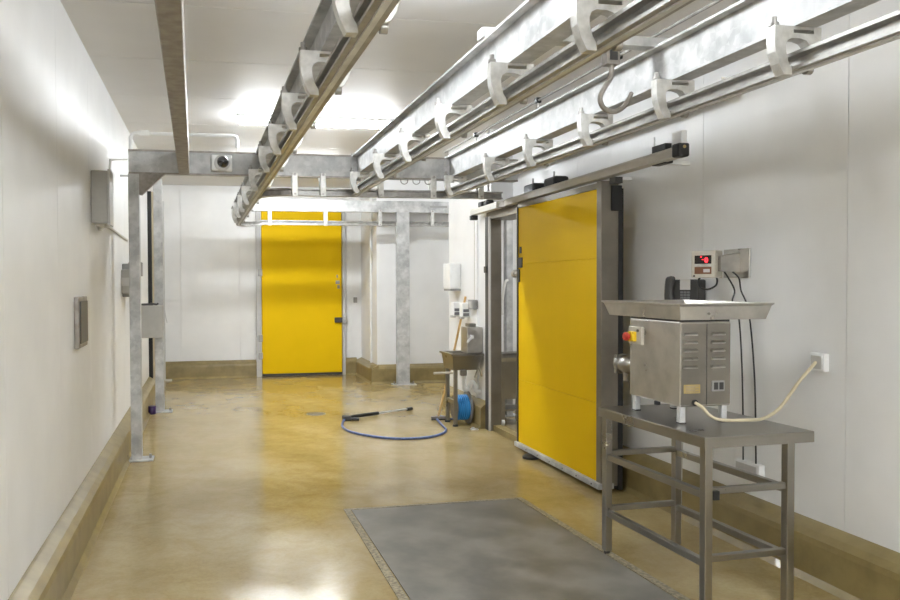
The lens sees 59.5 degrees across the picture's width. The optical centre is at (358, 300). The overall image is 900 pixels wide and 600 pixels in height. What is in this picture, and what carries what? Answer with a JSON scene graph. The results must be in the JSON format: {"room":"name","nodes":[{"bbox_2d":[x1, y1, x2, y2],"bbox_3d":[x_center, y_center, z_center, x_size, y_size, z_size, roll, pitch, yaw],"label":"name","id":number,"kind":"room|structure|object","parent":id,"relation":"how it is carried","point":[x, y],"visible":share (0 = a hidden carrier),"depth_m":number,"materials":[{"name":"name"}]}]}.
{"room":"processing plant","nodes":[
{"label":"processing plant","id":0,"kind":"room"},
{"bbox_2d":[0,0,152,599],"bbox_3d":[-1.876,-0.130,5.008,0.120,3.250,16.546,-1,1,-11],"label":"wall","id":1,"kind":"structure","parent":0,"point":[61,404],"depth_m":4.22,"materials":[{"name":"white paint"}]},
{"bbox_2d":[74,296,87,348],"bbox_3d":[-1.806,0.138,5.079,0.038,0.330,0.350,-1,1,-11],"label":"box","id":2,"kind":"object","parent":1,"relation":"attached to","point":[80,302],"visible":1,"depth_m":4.95,"materials":[{"name":"metal"}]},
{"bbox_2d":[8,377,164,599],"bbox_3d":[-1.736,1.349,5.017,0.130,0.290,16.450,-1,1,-11],"label":"baseboard","id":3,"kind":"structure","parent":1,"relation":"attached to","point":[55,571],"depth_m":4.60,"materials":[{"name":"plastic"}]},
{"bbox_2d":[90,169,113,227],"bbox_3d":[-1.897,-0.750,5.760,0.135,0.415,0.220,-1,1,-11],"label":"junction box","id":4,"kind":"object","parent":1,"relation":"attached to","point":[102,215],"visible":1,"depth_m":5.66,"materials":[{"name":"grey metal"}]},
{"bbox_2d":[98,226,127,240],"bbox_3d":[-2.170,-0.591,6.918,0.056,0.086,2.410,-1,1,-12],"label":"cable conduit","id":5,"kind":"object","parent":1,"relation":"attached to","point":[108,227],"visible":0.8,"depth_m":6.89,"materials":[{"name":"white paint"}]},
{"bbox_2d":[109,159,127,169],"bbox_3d":[-2.268,-1.057,7.374,0.018,0.799,1.500,-1,1,-11],"label":"conduit","id":6,"kind":"object","parent":1,"relation":"attached to","point":[110,160],"visible":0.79,"depth_m":6.88,"materials":[{"name":"white paint"}]},
{"bbox_2d":[121,264,128,296],"bbox_3d":[-2.264,-0.202,7.802,0.180,0.330,0.415,-1,1,-11],"label":"switch","id":7,"kind":"object","parent":1,"relation":"attached to","point":[125,267],"visible":0.42,"depth_m":7.60,"materials":[{"name":"grey plastic"}]},
{"bbox_2d":[147,191,154,378],"bbox_3d":[-3.037,-0.100,11.610,0.105,2.900,1.250,-1,1,-11],"label":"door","id":8,"kind":"structure","parent":1,"relation":"in","point":[150,225],"depth_m":11.01,"materials":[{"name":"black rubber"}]},
{"bbox_2d":[120,130,238,176],"bbox_3d":[-1.693,-1.306,7.387,1.103,0.590,0.050,-1,1,-11],"label":"conduit pipe","id":9,"kind":"object","parent":1,"relation":"attached to","point":[140,132],"visible":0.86,"depth_m":7.35,"materials":[{"name":"white plastic"}]},
{"bbox_2d":[162,185,360,375],"bbox_3d":[-1.623,-0.324,13.443,3.576,3.250,0.120,-1,1,-11],"label":"wall","id":10,"kind":"structure","parent":0,"point":[210,260],"depth_m":13.21,"materials":[{"name":"white paint"}]},
{"bbox_2d":[166,360,256,379],"bbox_3d":[-2.501,1.167,13.178,1.530,0.290,0.130,-1,1,-11],"label":"baseboard","id":11,"kind":"structure","parent":10,"relation":"attached to","point":[175,370],"depth_m":13.15,"materials":[{"name":"plastic"}]},
{"bbox_2d":[255,211,346,376],"bbox_3d":[-0.987,-0.177,13.437,1.555,2.950,0.140,-1,1,-11],"label":"door","id":12,"kind":"structure","parent":10,"relation":"in","point":[300,269],"depth_m":13.43,"materials":[{"name":"yellow metal"}]},
{"bbox_2d":[346,188,351,357],"bbox_3d":[-0.175,-0.480,13.648,0.095,2.960,0.020,-1,1,-11],"label":"trim","id":13,"kind":"structure","parent":10,"relation":"attached to","point":[348,214],"depth_m":13.64,"materials":[{"name":"white plastic"}]},
{"bbox_2d":[346,357,356,374],"bbox_3d":[-0.135,1.145,13.635,0.210,0.290,0.130,-1,1,-11],"label":"baseboard","id":14,"kind":"structure","parent":10,"relation":"attached to","point":[350,362],"depth_m":13.60,"materials":[{"name":"concrete"}]},
{"bbox_2d":[60,0,739,187],"bbox_3d":[1.449,-1.855,5.588,7.000,0.140,16.900,-1,1,-11],"label":"ceiling","id":15,"kind":"structure","parent":0,"point":[240,54],"depth_m":5.87,"materials":[{"name":"white paint"}]},
{"bbox_2d":[237,113,271,124],"bbox_3d":[-1.011,-1.773,7.446,0.312,0.085,0.481,-1,1,-11],"label":"ceiling light","id":16,"kind":"object","parent":15,"relation":"attached to","point":[259,119],"depth_m":7.61,"materials":[{"name":"white plastic"}]},
{"bbox_2d":[316,116,391,128],"bbox_3d":[-0.061,-1.782,7.629,0.690,0.085,0.482,-1,1,-11],"label":"ceiling light","id":17,"kind":"object","parent":15,"relation":"attached to","point":[325,121],"depth_m":7.80,"materials":[{"name":"white plastic"}]},
{"bbox_2d":[361,180,448,364],"bbox_3d":[1.516,-0.336,13.326,2.760,3.250,1.300,-1,1,-11],"label":"wall","id":18,"kind":"structure","parent":0,"point":[428,245],"depth_m":12.57,"materials":[{"name":"white paint"}]},
{"bbox_2d":[355,357,378,383],"bbox_3d":[0.104,1.158,13.032,0.150,0.290,1.405,-1,1,-11],"label":"baseboard","id":19,"kind":"structure","parent":18,"relation":"attached to","point":[363,371],"depth_m":12.93,"materials":[{"name":"concrete"}]},
{"bbox_2d":[369,198,371,362],"bbox_3d":[0.193,-0.462,12.762,0.034,2.960,0.036,-1,1,-11],"label":"pipe","id":20,"kind":"object","parent":18,"relation":"attached to","point":[370,199],"visible":0.66,"depth_m":12.75,"materials":[{"name":"white plastic"}]},
{"bbox_2d":[370,363,444,383],"bbox_3d":[1.556,1.160,12.628,2.774,0.290,0.150,-1,1,-11],"label":"baseboard","id":21,"kind":"structure","parent":18,"relation":"attached to","point":[386,373],"depth_m":12.46,"materials":[{"name":"concrete"}]},
{"bbox_2d":[70,374,842,599],"bbox_3d":[1.465,1.524,5.665,7.000,0.120,16.900,-1,1,-11],"label":"floor","id":22,"kind":"structure","parent":0,"point":[244,494],"depth_m":5.88,"materials":[{"name":"beige concrete"}]},
{"bbox_2d":[128,173,165,461],"bbox_3d":[-1.944,0.138,7.074,0.395,2.620,0.180,-1,1,-11],"label":"support post","id":23,"kind":"object","parent":22,"relation":"on","point":[138,184],"visible":0.87,"depth_m":7.01,"materials":[{"name":"metal"}]},
{"bbox_2d":[128,149,517,199],"bbox_3d":[-0.285,-1.183,7.505,3.690,0.415,0.416,-1,1,-11],"label":"cross beam","id":24,"kind":"structure","parent":23,"relation":"on","point":[323,167],"depth_m":7.30,"materials":[{"name":"metal"}]},
{"bbox_2d":[154,0,188,173],"bbox_3d":[-0.958,-1.184,4.093,0.095,0.210,6.050,-1,1,-12],"label":"ceiling beam","id":25,"kind":"structure","parent":24,"relation":"attached to","point":[169,13],"depth_m":3.61,"materials":[{"name":"metal"}]},
{"bbox_2d":[211,155,231,171],"bbox_3d":[-1.240,-1.247,7.056,0.185,0.147,0.133,-1,1,-11],"label":"security camera","id":26,"kind":"object","parent":24,"relation":"attached to","point":[223,163],"visible":1,"depth_m":7.05,"materials":[{"name":"white plastic"}]},
{"bbox_2d":[231,0,399,226],"bbox_3d":[-0.583,-1.140,6.223,0.526,0.399,11.285,-1,1,-12],"label":"rail","id":27,"kind":"object","parent":24,"relation":"attached to","point":[338,33],"visible":1,"depth_m":3.50,"materials":[{"name":"metal"}]},
{"bbox_2d":[350,0,694,196],"bbox_3d":[0.580,-1.097,4.087,0.211,0.399,6.650,-1,1,-11],"label":"rail","id":28,"kind":"object","parent":24,"relation":"attached to","point":[535,27],"visible":1,"depth_m":3.54,"materials":[{"name":"metal"}]},
{"bbox_2d":[477,27,668,50],"bbox_3d":[1.123,-1.321,3.958,1.070,0.049,0.080,-1,1,-11],"label":"ceiling light","id":29,"kind":"object","parent":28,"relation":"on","point":[639,43],"visible":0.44,"depth_m":3.97,"materials":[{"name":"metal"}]},
{"bbox_2d":[597,49,632,113],"bbox_3d":[1.316,-1.127,3.996,0.198,0.342,0.066,-1,1,-11],"label":"hook","id":30,"kind":"object","parent":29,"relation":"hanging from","point":[611,59],"visible":0.93,"depth_m":3.98,"materials":[{"name":"metal"}]},
{"bbox_2d":[443,0,899,197],"bbox_3d":[1.469,-1.105,4.259,0.211,0.399,6.650,-1,1,-11],"label":"rail","id":31,"kind":"object","parent":24,"relation":"attached to","point":[745,28],"visible":1,"depth_m":3.80,"materials":[{"name":"metal"}]},
{"bbox_2d":[444,0,722,152],"bbox_3d":[1.481,-1.359,4.434,0.055,0.100,6.600,-1,1,-11],"label":"rod","id":32,"kind":"object","parent":31,"relation":"on","point":[537,101],"visible":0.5,"depth_m":4.92,"materials":[{"name":"grey metal"}]},
{"bbox_2d":[148,405,155,414],"bbox_3d":[-2.541,1.344,9.573,0.100,0.100,0.100,-1,1,-11],"label":"jar","id":33,"kind":"object","parent":22,"relation":"on","point":[151,409],"visible":0.92,"depth_m":9.53,"materials":[{"name":"purple plastic"}]},
{"bbox_2d":[153,178,172,412],"bbox_3d":[-2.476,-0.234,9.704,0.275,3.250,0.180,-1,1,-11],"label":"support post","id":34,"kind":"object","parent":22,"relation":"on","point":[157,187],"visible":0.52,"depth_m":9.65,"materials":[{"name":"metal"}]},
{"bbox_2d":[141,305,163,337],"bbox_3d":[-2.543,0.257,9.559,0.290,0.395,0.180,-1,1,-11],"label":"control box","id":35,"kind":"object","parent":34,"relation":"attached to","point":[152,316],"visible":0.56,"depth_m":9.48,"materials":[{"name":"grey metal"}]},
{"bbox_2d":[141,302,158,305],"bbox_3d":[-2.552,0.042,9.537,0.207,0.039,0.050,-1,1,-11],"label":"tool","id":36,"kind":"object","parent":35,"relation":"on","point":[150,303],"visible":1,"depth_m":9.51,"materials":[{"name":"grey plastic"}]},
{"bbox_2d":[162,201,171,380],"bbox_3d":[-3.160,-0.152,12.833,0.131,2.950,0.120,-1,1,-11],"label":"pipe","id":37,"kind":"object","parent":22,"relation":"on","point":[165,379],"visible":0.75,"depth_m":12.81,"materials":[{"name":"grey metal"}]},
{"bbox_2d":[307,412,325,415],"bbox_3d":[-0.525,1.382,9.526,0.240,0.007,0.240,-1,1,-11],"label":"floor drain","id":38,"kind":"object","parent":22,"relation":"on","point":[310,413],"visible":1,"depth_m":9.52,"materials":[{"name":"silver metal"}]},
{"bbox_2d":[342,407,412,420],"bbox_3d":[0.269,1.360,9.359,1.122,0.051,0.236,-1,2,-37],"label":"spray lance","id":39,"kind":"object","parent":22,"relation":"on","point":[355,417],"visible":0.99,"depth_m":9.26,"materials":[{"name":"black plastic"}]},
{"bbox_2d":[341,415,452,439],"bbox_3d":[0.502,1.376,8.544,1.341,0.058,1.228,-1,1,-11],"label":"hose","id":40,"kind":"object","parent":22,"relation":"on","point":[437,419],"visible":0.85,"depth_m":8.05,"materials":[{"name":"blue rubber"}]},
{"bbox_2d":[391,212,416,385],"bbox_3d":[0.698,-0.026,12.197,0.370,2.690,0.180,-1,1,-11],"label":"support post","id":41,"kind":"object","parent":22,"relation":"on","point":[402,218],"visible":1,"depth_m":12.15,"materials":[{"name":"metal"}]},
{"bbox_2d":[254,199,448,226],"bbox_3d":[0.455,-1.347,12.126,4.280,0.395,0.134,-1,1,-11],"label":"cross beam","id":42,"kind":"structure","parent":41,"relation":"on","point":[269,205],"depth_m":11.98,"materials":[{"name":"metal"}]},
{"bbox_2d":[431,296,465,419],"bbox_3d":[1.063,0.671,9.118,0.484,1.433,0.068,-1,1,-25],"label":"squeegee","id":43,"kind":"object","parent":22,"relation":"on","point":[439,417],"visible":0.66,"depth_m":9.09,"materials":[{"name":"brown wood"}]},
{"bbox_2d":[439,323,483,426],"bbox_3d":[1.165,0.824,8.799,0.381,1.140,0.504,-1,1,-11],"label":"sink","id":44,"kind":"object","parent":22,"relation":"on","point":[470,355],"visible":1,"depth_m":8.66,"materials":[{"name":"silver metal"}]},
{"bbox_2d":[434,372,452,374],"bbox_3d":[0.929,0.800,8.602,0.215,0.027,0.028,-1,1,-11],"label":"stick","id":45,"kind":"object","parent":44,"relation":"attached to","point":[434,372],"visible":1,"depth_m":8.59,"materials":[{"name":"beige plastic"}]},
{"bbox_2d":[439,350,483,369],"bbox_3d":[1.158,0.676,8.822,0.380,0.185,0.450,-1,1,-11],"label":"basin","id":46,"kind":"object","parent":44,"relation":"in","point":[454,359],"depth_m":8.65,"materials":[{"name":"silver metal"}]},
{"bbox_2d":[450,391,473,422],"bbox_3d":[1.165,1.208,8.830,0.194,0.370,0.370,-1,1,-11],"label":"hose reel","id":47,"kind":"object","parent":44,"relation":"attached to","point":[465,401],"visible":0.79,"depth_m":8.71,"materials":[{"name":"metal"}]},
{"bbox_2d":[466,335,473,342],"bbox_3d":[1.228,0.427,8.596,0.053,0.088,0.140,0,2,30],"label":"tap","id":48,"kind":"object","parent":44,"relation":"on","point":[469,338],"depth_m":8.64,"materials":[{"name":"silver metal"}]},
{"bbox_2d":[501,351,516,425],"bbox_3d":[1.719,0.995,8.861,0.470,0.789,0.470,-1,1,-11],"label":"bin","id":49,"kind":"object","parent":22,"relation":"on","point":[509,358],"visible":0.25,"depth_m":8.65,"materials":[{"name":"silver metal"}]},
{"bbox_2d":[504,220,515,416],"bbox_3d":[1.786,0.004,9.311,0.200,2.750,0.200,-1,1,-11],"label":"support post","id":50,"kind":"object","parent":22,"relation":"on","point":[508,224],"visible":0.44,"depth_m":9.26,"materials":[{"name":"metal"}]},
{"bbox_2d":[501,279,508,314],"bbox_3d":[1.703,-0.042,9.147,0.040,0.421,0.159,1,2,40],"label":"door lever","id":51,"kind":"object","parent":50,"relation":"attached to","point":[506,280],"visible":0.88,"depth_m":9.12,"materials":[{"name":"white paint"}]},
{"bbox_2d":[344,497,690,599],"bbox_3d":[0.785,1.487,4.677,1.440,0.006,2.020,-1,1,-11],"label":"scale","id":52,"kind":"object","parent":22,"relation":"on","point":[504,548],"visible":1,"depth_m":4.52,"materials":[{"name":"grey metal"}]},
{"bbox_2d":[522,453,538,459],"bbox_3d":[1.558,1.414,7.077,0.150,0.035,0.150,-1,1,-11],"label":"floor guide","id":53,"kind":"object","parent":22,"relation":"on","point":[528,456],"visible":0.82,"depth_m":7.02,"materials":[{"name":"black plastic"}]},
{"bbox_2d":[681,442,682,516],"bbox_3d":[2.087,1.115,5.064,0.024,0.722,0.080,1,2,34],"label":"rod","id":54,"kind":"object","parent":22,"relation":"on","point":[682,442],"visible":0.14,"depth_m":5.05,"materials":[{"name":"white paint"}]},
{"bbox_2d":[598,404,813,599],"bbox_3d":[1.824,1.064,4.220,0.620,0.862,0.945,-1,1,-14],"label":"work table","id":55,"kind":"object","parent":22,"relation":"on","point":[706,433],"visible":0.94,"depth_m":3.90,"materials":[{"name":"silver metal"}]},
{"bbox_2d":[601,300,816,423],"bbox_3d":[1.959,0.316,4.420,0.922,0.623,0.881,-1,1,-11],"label":"grinder","id":56,"kind":"object","parent":55,"relation":"on","point":[679,357],"visible":1,"depth_m":4.07,"materials":[{"name":"silver metal"}]},
{"bbox_2d":[601,300,774,319],"bbox_3d":[1.829,0.048,4.427,0.550,0.085,0.806,-1,1,-11],"label":"tray","id":57,"kind":"object","parent":56,"relation":"on","point":[637,309],"depth_m":4.08,"materials":[{"name":"silver metal"}]},
{"bbox_2d":[714,382,717,389],"bbox_3d":[1.851,0.444,4.043,0.024,0.037,0.003,-1,1,-11],"label":"socket","id":58,"kind":"object","parent":56,"relation":"attached to","point":[715,383],"depth_m":4.04,"materials":[{"name":"grey plastic"}]},
{"bbox_2d":[711,380,724,390],"bbox_3d":[1.864,0.443,4.051,0.074,0.055,0.009,-1,1,-11],"label":"socket","id":59,"kind":"object","parent":56,"relation":"attached to","point":[716,385],"depth_m":4.05,"materials":[{"name":"white plastic"}]},
{"bbox_2d":[719,382,723,388],"bbox_3d":[1.882,0.443,4.049,0.024,0.037,0.003,-1,1,-11],"label":"socket","id":60,"kind":"object","parent":56,"relation":"attached to","point":[721,384],"depth_m":4.05,"materials":[{"name":"grey plastic"}]},
{"bbox_2d":[713,490,719,500],"bbox_3d":[1.702,0.930,3.723,0.033,0.045,0.022,-1,1,-11],"label":"clip","id":61,"kind":"object","parent":55,"relation":"attached to","point":[716,494],"visible":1,"depth_m":3.71,"materials":[{"name":"black plastic"}]},
{"bbox_2d":[449,130,516,403],"bbox_3d":[2.506,-0.252,9.419,2.500,3.250,1.450,-1,1,-11],"label":"wall","id":62,"kind":"structure","parent":0,"point":[461,228],"depth_m":9.38,"materials":[{"name":"white paint"}]},
{"bbox_2d":[443,263,460,290],"bbox_3d":[1.137,-0.286,9.546,0.140,0.335,0.280,-1,1,-11],"label":"dispenser","id":63,"kind":"object","parent":62,"relation":"attached to","point":[451,271],"visible":1,"depth_m":9.42,"materials":[{"name":"white plastic"}]},
{"bbox_2d":[444,289,460,290],"bbox_3d":[1.142,-0.131,9.550,0.130,0.025,0.260,-1,1,-11],"label":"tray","id":64,"kind":"object","parent":63,"relation":"attached to","point":[444,289],"depth_m":9.43,"materials":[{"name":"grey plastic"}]},
{"bbox_2d":[450,302,460,317],"bbox_3d":[1.170,0.114,9.468,0.118,0.190,0.113,-1,1,-11],"label":"soap dispenser","id":65,"kind":"object","parent":62,"relation":"attached to","point":[454,305],"visible":0.93,"depth_m":9.42,"materials":[{"name":"white plastic"}]},
{"bbox_2d":[442,386,484,428],"bbox_3d":[1.221,1.240,9.208,0.130,0.290,1.440,-1,1,-11],"label":"baseboard","id":66,"kind":"structure","parent":62,"relation":"attached to","point":[478,421],"depth_m":8.65,"materials":[{"name":"concrete"}]},
{"bbox_2d":[459,303,469,318],"bbox_3d":[1.232,0.121,9.144,0.118,0.190,0.113,-1,1,-11],"label":"soap dispenser","id":67,"kind":"object","parent":62,"relation":"attached to","point":[464,311],"visible":0.94,"depth_m":9.10,"materials":[{"name":"white plastic"}]},
{"bbox_2d":[468,300,477,309],"bbox_3d":[1.297,0.046,8.891,0.080,0.110,0.160,-1,1,-11],"label":"switch box","id":68,"kind":"object","parent":62,"relation":"attached to","point":[472,304],"visible":1,"depth_m":8.82,"materials":[{"name":"grey plastic"}]},
{"bbox_2d":[474,221,474,298],"bbox_3d":[1.321,-0.461,8.905,0.015,0.897,0.015,-1,2,-33],"label":"conduit","id":69,"kind":"object","parent":62,"relation":"attached to","point":[474,221],"visible":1,"depth_m":8.90,"materials":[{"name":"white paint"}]},
{"bbox_2d":[475,220,478,397],"bbox_3d":[1.336,0.097,8.854,0.018,2.010,0.070,-1,1,-11],"label":"trim","id":70,"kind":"structure","parent":62,"relation":"attached to","point":[476,221],"depth_m":8.83,"materials":[{"name":"white plastic"}]},
{"bbox_2d":[488,129,512,201],"bbox_3d":[1.583,-1.406,8.477,0.350,0.890,0.100,-1,1,-11],"label":"wall","id":71,"kind":"structure","parent":0,"point":[506,188],"depth_m":8.43,"materials":[{"name":"white paint"}]},
{"bbox_2d":[470,130,688,219],"bbox_3d":[1.667,-0.988,6.770,0.136,0.271,3.961,-1,1,-11],"label":"door track","id":72,"kind":"object","parent":71,"relation":"attached to","point":[662,154],"visible":1,"depth_m":5.68,"materials":[{"name":"grey metal"}]},
{"bbox_2d":[511,171,623,489],"bbox_3d":[1.727,0.145,6.728,0.208,2.546,1.795,-1,1,-11],"label":"door","id":73,"kind":"structure","parent":72,"relation":"hanging from","point":[570,242],"depth_m":6.37,"materials":[{"name":"yellow metal"}]},
{"bbox_2d":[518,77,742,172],"bbox_3d":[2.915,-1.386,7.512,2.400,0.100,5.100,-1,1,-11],"label":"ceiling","id":74,"kind":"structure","parent":0,"point":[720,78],"depth_m":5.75,"materials":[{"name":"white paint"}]},
{"bbox_2d":[513,0,899,552],"bbox_3d":[2.765,-0.108,3.080,0.100,3.250,10.998,-1,1,-11],"label":"wall","id":75,"kind":"structure","parent":0,"point":[801,172],"depth_m":4.34,"materials":[{"name":"white paint"}]},
{"bbox_2d":[485,204,517,440],"bbox_3d":[1.673,0.237,7.695,0.298,2.360,1.660,-1,1,-11],"label":"door frame","id":76,"kind":"structure","parent":75,"relation":"attached to","point":[493,219],"depth_m":8.38,"materials":[{"name":"silver metal"}]},
{"bbox_2d":[605,177,631,180],"bbox_3d":[1.974,-0.949,6.066,0.305,0.024,0.040,-1,1,-11],"label":"trim","id":77,"kind":"structure","parent":75,"relation":"attached to","point":[624,178],"depth_m":6.07,"materials":[{"name":"white plastic"}]},
{"bbox_2d":[667,161,690,165],"bbox_3d":[2.116,-0.940,5.330,0.305,0.024,0.040,-1,1,-11],"label":"trim","id":78,"kind":"structure","parent":75,"relation":"attached to","point":[680,163],"depth_m":5.33,"materials":[{"name":"white plastic"}]},
{"bbox_2d":[664,276,705,299],"bbox_3d":[2.179,-0.069,5.217,0.154,0.191,0.217,-1,2,-39],"label":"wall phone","id":79,"kind":"object","parent":75,"relation":"attached to","point":[674,289],"visible":0.77,"depth_m":5.18,"materials":[{"name":"grey plastic"}]},
{"bbox_2d":[718,248,750,277],"bbox_3d":[2.295,-0.232,4.860,0.145,0.180,0.240,-1,1,-11],"label":"junction box","id":80,"kind":"object","parent":75,"relation":"attached to","point":[738,261],"visible":0.92,"depth_m":4.82,"materials":[{"name":"silver metal"}]},
{"bbox_2d":[691,250,721,277],"bbox_3d":[2.189,-0.227,4.890,0.117,0.170,0.169,-1,2,-42],"label":"indicator","id":81,"kind":"object","parent":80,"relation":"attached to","point":[704,263],"visible":1,"depth_m":4.85,"materials":[{"name":"beige plastic"}]},
{"bbox_2d":[697,278,717,289],"bbox_3d":[2.191,-0.108,4.904,0.016,0.087,0.131,-1,2,-42],"label":"cable","id":82,"kind":"object","parent":81,"relation":"hanging from","point":[715,285],"visible":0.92,"depth_m":4.91,"materials":[{"name":"black plastic"}]},
{"bbox_2d":[724,272,743,459],"bbox_3d":[2.317,0.394,4.825,0.046,1.171,0.129,-1,2,-41],"label":"cable","id":83,"kind":"object","parent":80,"relation":"hanging from","point":[725,273],"visible":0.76,"depth_m":4.79,"materials":[{"name":"black plastic"}]},
{"bbox_2d":[732,272,756,463],"bbox_3d":[2.354,0.394,4.770,0.030,1.172,0.203,-1,1,-24],"label":"lead","id":84,"kind":"object","parent":80,"relation":"hanging from","point":[732,272],"visible":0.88,"depth_m":4.70,"materials":[{"name":"black plastic"}]},
{"bbox_2d":[735,458,764,476],"bbox_3d":[2.376,1.031,4.751,0.050,0.100,0.220,-1,1,-11],"label":"wall socket","id":85,"kind":"object","parent":75,"relation":"attached to","point":[746,465],"visible":0.56,"depth_m":4.71,"materials":[{"name":"white plastic"}]},
{"bbox_2d":[623,445,899,599],"bbox_3d":[2.806,1.389,2.305,0.140,0.290,9.400,-1,1,-11],"label":"baseboard","id":86,"kind":"structure","parent":75,"relation":"attached to","point":[847,566],"depth_m":4.21,"materials":[{"name":"concrete"}]},
{"bbox_2d":[810,352,828,371],"bbox_3d":[2.480,0.332,4.206,0.040,0.100,0.100,-1,1,-11],"label":"wall socket","id":87,"kind":"object","parent":75,"relation":"attached to","point":[822,359],"visible":0.9,"depth_m":4.17,"materials":[{"name":"white plastic"}]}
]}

